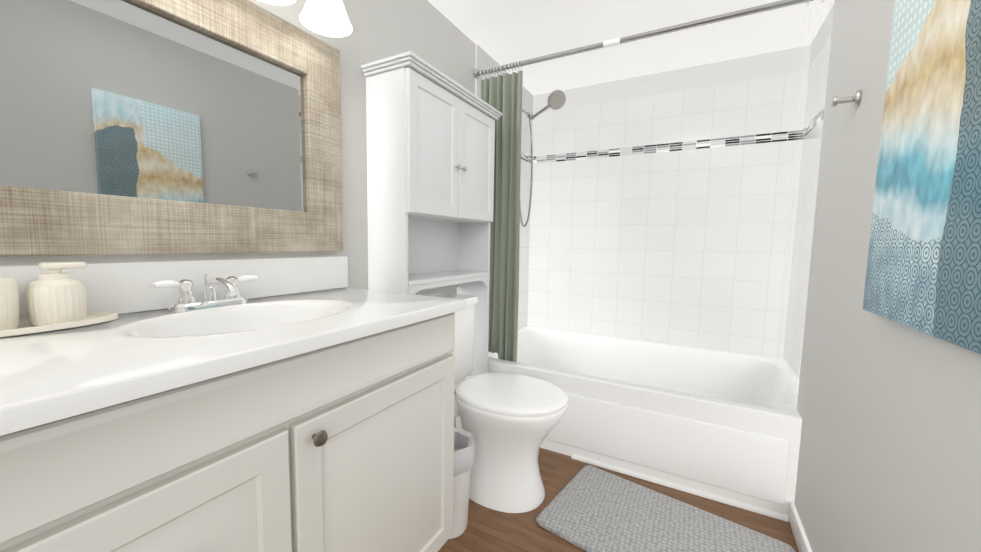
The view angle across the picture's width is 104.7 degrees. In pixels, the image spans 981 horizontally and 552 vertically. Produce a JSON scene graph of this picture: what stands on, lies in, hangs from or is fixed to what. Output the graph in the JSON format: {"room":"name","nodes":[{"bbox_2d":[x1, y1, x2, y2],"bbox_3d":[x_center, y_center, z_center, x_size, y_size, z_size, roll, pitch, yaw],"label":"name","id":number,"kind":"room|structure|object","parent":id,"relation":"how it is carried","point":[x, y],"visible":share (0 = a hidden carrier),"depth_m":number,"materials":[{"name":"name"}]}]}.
{"room":"bathroom","nodes":[
{"label":"bathroom","id":0,"kind":"room"},
{"bbox_2d":[0,0,526,427],"bbox_3d":[-0.549,-0.164,1.470,0.100,2.130,3.540,4,6,28],"label":"wall","id":1,"kind":"structure","parent":0,"point":[428,32],"depth_m":1.43,"materials":[{"name":"grey paint"}]},
{"bbox_2d":[0,0,342,256],"bbox_3d":[-0.744,-0.399,0.939,0.032,0.685,0.887,4,6,28],"label":"mirror","id":2,"kind":"object","parent":1,"relation":"attached to","point":[130,127],"visible":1,"depth_m":0.89,"materials":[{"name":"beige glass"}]},
{"bbox_2d":[258,0,352,37],"bbox_3d":[-0.641,-0.863,0.881,0.215,0.278,0.720,4,6,28],"label":"sconce","id":3,"kind":"object","parent":1,"relation":"attached to","point":[328,18],"visible":1,"depth_m":1.14,"materials":[{"name":"white glass"}]},
{"bbox_2d":[475,44,532,328],"bbox_3d":[0.103,-0.450,2.522,0.008,1.725,0.817,4,6,28],"label":"wall tile","id":4,"kind":"structure","parent":1,"relation":"attached to","point":[484,59],"depth_m":2.77,"materials":[{"name":"white tile"}]},
{"bbox_2d":[520,89,565,226],"bbox_3d":[0.257,-0.719,2.347,0.396,0.827,0.095,4,6,28],"label":"shower head","id":5,"kind":"object","parent":4,"relation":"attached to","point":[556,99],"visible":0.6,"depth_m":2.31},
{"bbox_2d":[474,0,823,78],"bbox_3d":[0.627,-1.075,1.719,1.603,0.055,0.052,4,6,28],"label":"rail","id":6,"kind":"object","parent":4,"relation":"attached to","point":[687,25],"visible":1,"depth_m":1.67,"materials":[{"name":"silver metal"}]},
{"bbox_2d":[481,71,522,361],"bbox_3d":[0.045,-0.244,2.103,0.259,1.673,0.048,4,6,28],"label":"shower curtain","id":7,"kind":"object","parent":6,"relation":"hanging from","point":[502,94],"visible":0.67,"depth_m":2.07,"materials":[{"name":"green fabric"}]},
{"bbox_2d":[772,5,833,403],"bbox_3d":[1.223,-0.241,1.459,0.124,1.523,0.034,4,6,28],"label":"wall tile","id":8,"kind":"object","parent":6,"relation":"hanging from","point":[804,61],"visible":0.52,"depth_m":1.45,"materials":[{"name":"white tile"}]},
{"bbox_2d":[438,427,798,551],"bbox_3d":[0.187,0.976,1.157,1.820,0.060,3.540,4,6,28],"label":"floor","id":9,"kind":"structure","parent":0,"point":[488,530],"depth_m":1.43,"materials":[{"name":"brown wood"}]},
{"bbox_2d":[0,256,466,551],"bbox_3d":[-0.537,0.464,0.890,0.542,0.982,0.950,4,6,28],"label":"bathroom vanity","id":10,"kind":"object","parent":9,"relation":"on","point":[298,404],"visible":0.98,"depth_m":0.67,"materials":[{"name":"white paint"}]},
{"bbox_2d":[0,262,117,337],"bbox_3d":[-0.842,0.038,0.677,0.110,0.122,0.253,4,6,28],"label":"soap dispenser set","id":11,"kind":"object","parent":10,"relation":"on","point":[56,298],"visible":1,"depth_m":0.69,"materials":[{"name":"beige ceramic"}]},
{"bbox_2d":[361,51,502,428],"bbox_3d":[-0.225,0.040,1.730,0.238,1.689,0.701,4,6,28],"label":"tall cabinet","id":12,"kind":"object","parent":9,"relation":"on","point":[430,129],"visible":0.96,"depth_m":1.50,"materials":[{"name":"white wood"}]},
{"bbox_2d":[449,428,474,538],"bbox_3d":[-0.145,0.752,1.373,0.187,0.334,0.189,4,6,28],"label":"trash bin","id":13,"kind":"object","parent":9,"relation":"on","point":[464,448],"visible":0.4,"depth_m":1.32,"materials":[{"name":"white plastic"}]},
{"bbox_2d":[431,293,567,512],"bbox_3d":[-0.029,0.509,1.633,0.727,0.778,0.428,4,6,28],"label":"toilet","id":14,"kind":"object","parent":9,"relation":"on","point":[510,421],"visible":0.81,"depth_m":1.49,"materials":[{"name":"white ceramic"}]},
{"bbox_2d":[488,325,801,517],"bbox_3d":[0.761,0.664,2.178,1.616,0.400,0.955,4,6,28],"label":"bathtub","id":15,"kind":"object","parent":9,"relation":"on","point":[725,424],"visible":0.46,"depth_m":1.75,"materials":[{"name":"white ceramic"}]},
{"bbox_2d":[571,454,788,521],"bbox_3d":[0.768,0.904,1.647,0.845,0.016,0.016,4,6,28],"label":"baseboard","id":16,"kind":"structure","parent":15,"relation":"attached to","point":[762,511],"depth_m":1.61,"materials":[{"name":"white wood"}]},
{"bbox_2d":[536,465,794,551],"bbox_3d":[0.606,0.926,1.357,0.770,0.017,0.470,5,6,38],"label":"bath rug","id":17,"kind":"object","parent":9,"relation":"on","point":[588,508],"visible":0.92,"depth_m":1.40,"materials":[{"name":"grey fabric"}]},
{"bbox_2d":[427,0,834,95],"bbox_3d":[0.225,-1.205,0.963,1.820,0.060,3.540,4,6,28],"label":"ceiling","id":18,"kind":"structure","parent":0,"point":[501,32],"depth_m":1.95,"materials":[{"name":"white paint"}]},
{"bbox_2d":[529,325,783,358],"bbox_3d":[1.030,-0.234,2.565,1.620,2.130,0.100,4,6,28],"label":"wall","id":19,"kind":"structure","parent":0,"point":[660,342],"depth_m":2.50,"materials":[{"name":"white tile"}]},
{"bbox_2d":[527,45,810,357],"bbox_3d":[1.008,-0.432,2.499,1.620,1.725,0.008,4,6,28],"label":"wall tile","id":20,"kind":"structure","parent":19,"relation":"attached to","point":[662,209],"depth_m":2.41,"materials":[{"name":"white tile"}]},
{"bbox_2d":[797,0,841,417],"bbox_3d":[1.286,-0.323,1.325,0.200,1.725,0.091,4,6,28],"label":"wall","id":21,"kind":"structure","parent":0,"point":[821,180],"depth_m":1.38,"materials":[{"name":"grey paint"}]},
{"bbox_2d":[794,0,980,551],"bbox_3d":[0.664,-0.032,0.214,0.200,2.130,2.489,4,6,28],"label":"wall","id":22,"kind":"structure","parent":0,"point":[889,459],"depth_m":0.95,"materials":[{"name":"grey paint"}]},
{"bbox_2d":[789,502,811,551],"bbox_3d":[0.576,0.982,0.400,0.014,0.075,2.388,4,6,28],"label":"baseboard","id":23,"kind":"structure","parent":22,"relation":"attached to","point":[800,537],"depth_m":1.33,"materials":[{"name":"white wood"}]},
{"bbox_2d":[831,90,860,107],"bbox_3d":[1.025,-0.508,1.094,0.057,0.046,0.046,4,6,28],"label":"towel hook","id":24,"kind":"object","parent":22,"relation":"attached to","point":[854,100],"visible":1,"depth_m":1.09,"materials":[{"name":"silver metal"}]},
{"bbox_2d":[862,0,980,353],"bbox_3d":[0.783,-0.329,0.644,0.032,0.850,0.445,4,6,28],"label":"canvas art","id":25,"kind":"object","parent":22,"relation":"attached to","point":[923,272],"visible":1,"depth_m":0.65},
{"bbox_3d":[1.557,-0.152,1.739,0.100,2.130,1.050,4,6,28],"label":"wall","id":26,"kind":"structure","parent":0,"visible":0},
{"bbox_2d":[783,4,833,378],"bbox_3d":[1.509,-0.356,1.739,0.008,1.725,0.852,4,6,28],"label":"wall tile","id":27,"kind":"structure","parent":26,"relation":"attached to","point":[807,227],"depth_m":1.91,"materials":[{"name":"white tile"}]}
]}

